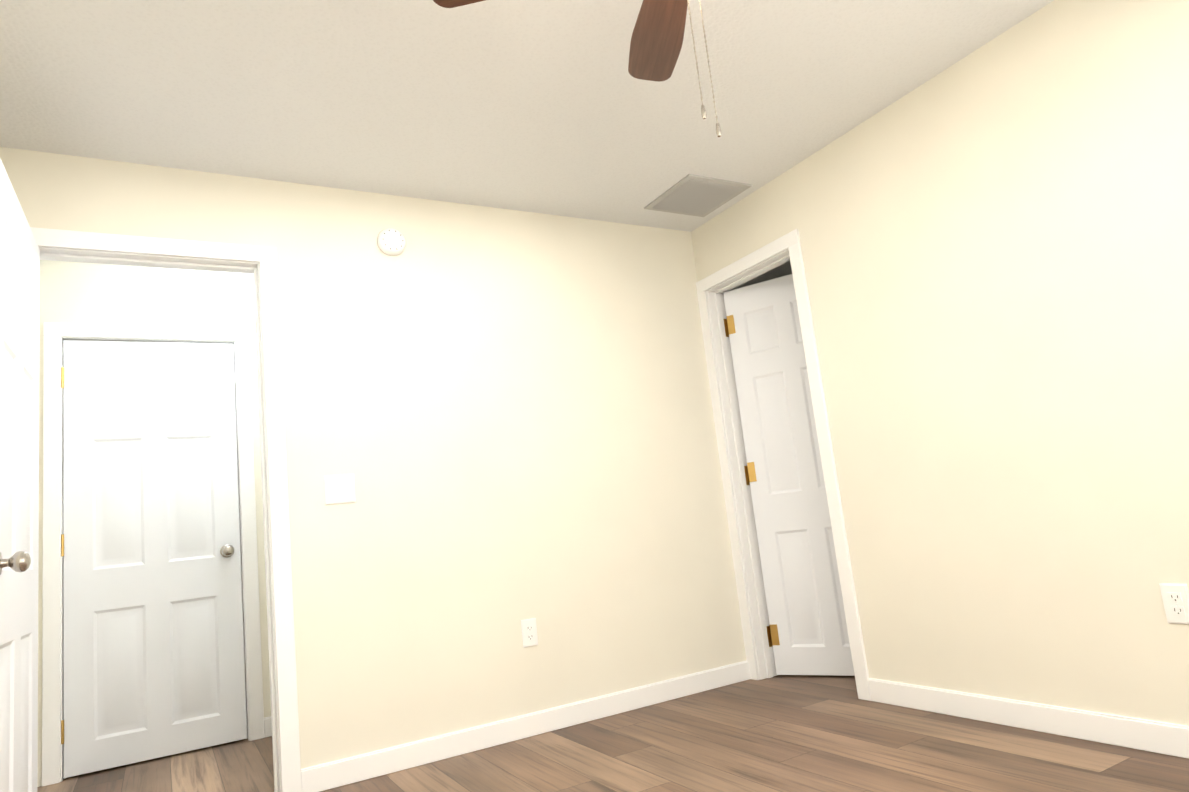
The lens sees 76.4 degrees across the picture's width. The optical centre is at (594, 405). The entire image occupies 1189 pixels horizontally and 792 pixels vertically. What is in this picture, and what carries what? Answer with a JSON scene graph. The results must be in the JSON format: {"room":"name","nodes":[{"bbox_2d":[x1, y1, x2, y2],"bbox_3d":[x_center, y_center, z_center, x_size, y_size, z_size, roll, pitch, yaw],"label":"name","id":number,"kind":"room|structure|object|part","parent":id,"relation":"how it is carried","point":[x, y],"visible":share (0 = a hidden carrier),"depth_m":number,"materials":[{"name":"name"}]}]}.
{"room":"empty bedroom","nodes":[
{"label":"empty bedroom","id":0,"kind":"room"},
{"bbox_2d":[0,147,56,786],"bbox_3d":[-2.315,0.385,3.082,0.100,2.440,1.280,-1,-10,-30],"label":"wall","id":1,"kind":"structure","parent":0,"point":[48,291],"depth_m":3.52,"materials":[{"name":"beige paint"}]},
{"bbox_2d":[0,158,39,791],"bbox_3d":[-1.720,0.376,2.227,0.179,2.048,0.754,-1,-10,-29],"label":"door","id":2,"kind":"structure","parent":1,"relation":"in","point":[19,378],"depth_m":2.25,"materials":[{"name":"white wood"}]},
{"bbox_3d":[-1.554,0.407,1.930,0.179,0.066,0.096,-1,-10,-29],"label":"knob","id":3,"kind":"part","parent":2,"relation":"part of","materials":[{"name":"silver metal"}]},
{"bbox_2d":[57,261,270,717],"bbox_3d":[-0.256,0.448,4.936,5.320,2.440,0.120,-1,-10,-30],"label":"wall","id":4,"kind":"structure","parent":0,"point":[93,293],"depth_m":3.93,"materials":[{"name":"beige paint"}]},
{"bbox_2d":[42,322,264,786],"bbox_3d":[-2.189,0.643,3.770,0.906,2.118,0.136,-1,-10,-30],"label":"trim","id":5,"kind":"structure","parent":4,"relation":"attached to","point":[55,335],"depth_m":3.69,"materials":[{"name":"white wood"}]},
{"bbox_2d":[61,340,246,777],"bbox_3d":[-2.177,0.673,3.740,0.764,2.028,0.179,-1,-10,-30],"label":"hall door","id":6,"kind":"structure","parent":4,"relation":"in","point":[154,664],"depth_m":3.71,"materials":[{"name":"white wood"}]},
{"bbox_3d":[-1.879,0.749,3.895,0.096,0.066,0.179,-1,-10,-30],"label":"knob","id":7,"kind":"part","parent":6,"relation":"part of","materials":[{"name":"silver metal"}]},
{"bbox_2d":[264,716,271,736],"bbox_3d":[-1.294,1.611,4.005,0.847,0.094,0.013,-1,-10,-30],"label":"baseboard","id":8,"kind":"structure","parent":4,"relation":"attached to","point":[267,726],"depth_m":3.79,"materials":[{"name":"white wood"}]},
{"bbox_2d":[20,149,745,768],"bbox_3d":[-0.668,0.251,3.379,3.050,2.440,0.120,-1,-10,-30],"label":"wall","id":9,"kind":"structure","parent":0,"point":[504,417],"depth_m":3.38,"materials":[{"name":"beige paint"}]},
{"bbox_2d":[30,227,301,791],"bbox_3d":[-1.625,0.418,2.791,0.906,2.138,0.152,-1,-10,-30],"label":"trim","id":10,"kind":"structure","parent":9,"relation":"attached to","point":[259,263],"depth_m":2.92,"materials":[{"name":"white wood"}]},
{"bbox_2d":[324,474,355,504],"bbox_3d":[-1.034,0.340,3.071,0.118,0.117,0.013,-1,-10,-30],"label":"light switch","id":11,"kind":"object","parent":9,"relation":"attached to","point":[339,489],"visible":1,"depth_m":3.07,"materials":[{"name":"white plastic"}]},
{"bbox_2d":[377,228,405,255],"bbox_3d":[-0.902,-0.733,3.368,0.126,0.126,0.038,-1,-10,-30],"label":"smoke detector","id":12,"kind":"object","parent":9,"relation":"attached to","point":[391,241],"visible":1,"depth_m":3.35,"materials":[{"name":"white plastic"}]},
{"bbox_2d":[301,660,750,791],"bbox_3d":[-0.140,1.383,3.357,2.197,0.094,0.013,-1,-10,-30],"label":"baseboard","id":13,"kind":"structure","parent":9,"relation":"attached to","point":[322,777],"depth_m":3.22,"materials":[{"name":"white wood"}]},
{"bbox_2d":[521,618,537,647],"bbox_3d":[-0.288,1.010,3.357,0.072,0.117,0.008,-1,-10,-30],"label":"electrical outlet","id":14,"kind":"object","parent":9,"relation":"attached to","point":[529,632],"visible":1,"depth_m":3.35,"materials":[{"name":"white plastic"}]},
{"bbox_2d":[0,0,1053,290],"bbox_3d":[0.870,-1.294,2.720,5.540,0.060,5.850,-1,-10,-30],"label":"ceiling","id":15,"kind":"structure","parent":0,"point":[546,106],"depth_m":2.69,"materials":[{"name":"white paint"}]},
{"bbox_2d":[433,0,720,136],"bbox_3d":[0.242,-0.971,1.615,1.171,0.776,1.177,-1,-10,-30],"label":"fan","id":16,"kind":"object","parent":15,"relation":"hanging from","point":[657,38],"visible":1,"depth_m":2.02,"materials":[{"name":"brown wood"}]},
{"label":"blade","id":17,"kind":"part","parent":16,"relation":"part of","materials":[{"name":"brown wood"}]},
{"bbox_3d":[0.173,-1.002,2.029,0.141,0.006,0.430,6,-10,-3],"label":"blade","id":18,"kind":"part","parent":16,"relation":"part of","materials":[{"name":"brown wood"}]},
{"bbox_2d":[644,174,751,216],"bbox_3d":[0.517,-1.048,3.804,0.385,0.016,0.385,-1,-10,-30],"label":"ceiling vent","id":19,"kind":"object","parent":15,"relation":"in","point":[696,195],"visible":0.96,"depth_m":3.77,"materials":[{"name":"grey metal"}]},
{"bbox_2d":[37,675,1188,791],"bbox_3d":[1.141,1.161,2.336,5.540,0.060,5.850,-1,-10,-30],"label":"floor","id":20,"kind":"structure","parent":0,"point":[804,733],"depth_m":2.79,"materials":[{"name":"wood"}]},
{"bbox_2d":[691,0,1188,725],"bbox_3d":[1.514,-0.085,2.767,0.120,2.440,5.510,-1,-10,-30],"label":"wall","id":21,"kind":"structure","parent":0,"point":[993,234],"depth_m":2.67,"materials":[{"name":"beige paint"}]},
{"bbox_2d":[724,319,772,646],"bbox_3d":[0.813,0.386,4.049,0.059,1.764,0.003,-1,-10,-30],"label":"door hinges","id":22,"kind":"object","parent":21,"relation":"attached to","point":[748,483],"depth_m":4.05,"materials":[{"name":"gold metal"}]},
{"bbox_2d":[696,229,870,700],"bbox_3d":[0.939,0.288,3.769,0.152,2.138,0.786,-1,-10,-30],"label":"trim","id":23,"kind":"structure","parent":21,"relation":"attached to","point":[711,289],"depth_m":3.92,"materials":[{"name":"white wood"}]},
{"bbox_2d":[723,274,854,675],"bbox_3d":[1.095,0.326,3.889,0.644,2.048,0.179,-12,-10,31],"label":"bathroom door","id":24,"kind":"structure","parent":21,"relation":"in","point":[805,607],"depth_m":3.92,"materials":[{"name":"white wood"}]},
{"bbox_2d":[868,678,1188,758],"bbox_3d":[2.059,0.887,1.726,0.016,0.094,3.567,-1,-10,-30],"label":"baseboard","id":25,"kind":"structure","parent":21,"relation":"attached to","point":[1171,739],"depth_m":2.60,"materials":[{"name":"white wood"}]},
{"bbox_2d":[1159,584,1188,623],"bbox_3d":[1.746,0.595,2.263,0.008,0.117,0.072,-1,-10,-30],"label":"electrical outlet","id":26,"kind":"object","parent":21,"relation":"attached to","point":[1175,597],"visible":1,"depth_m":2.26,"materials":[{"name":"white plastic"}]}
]}

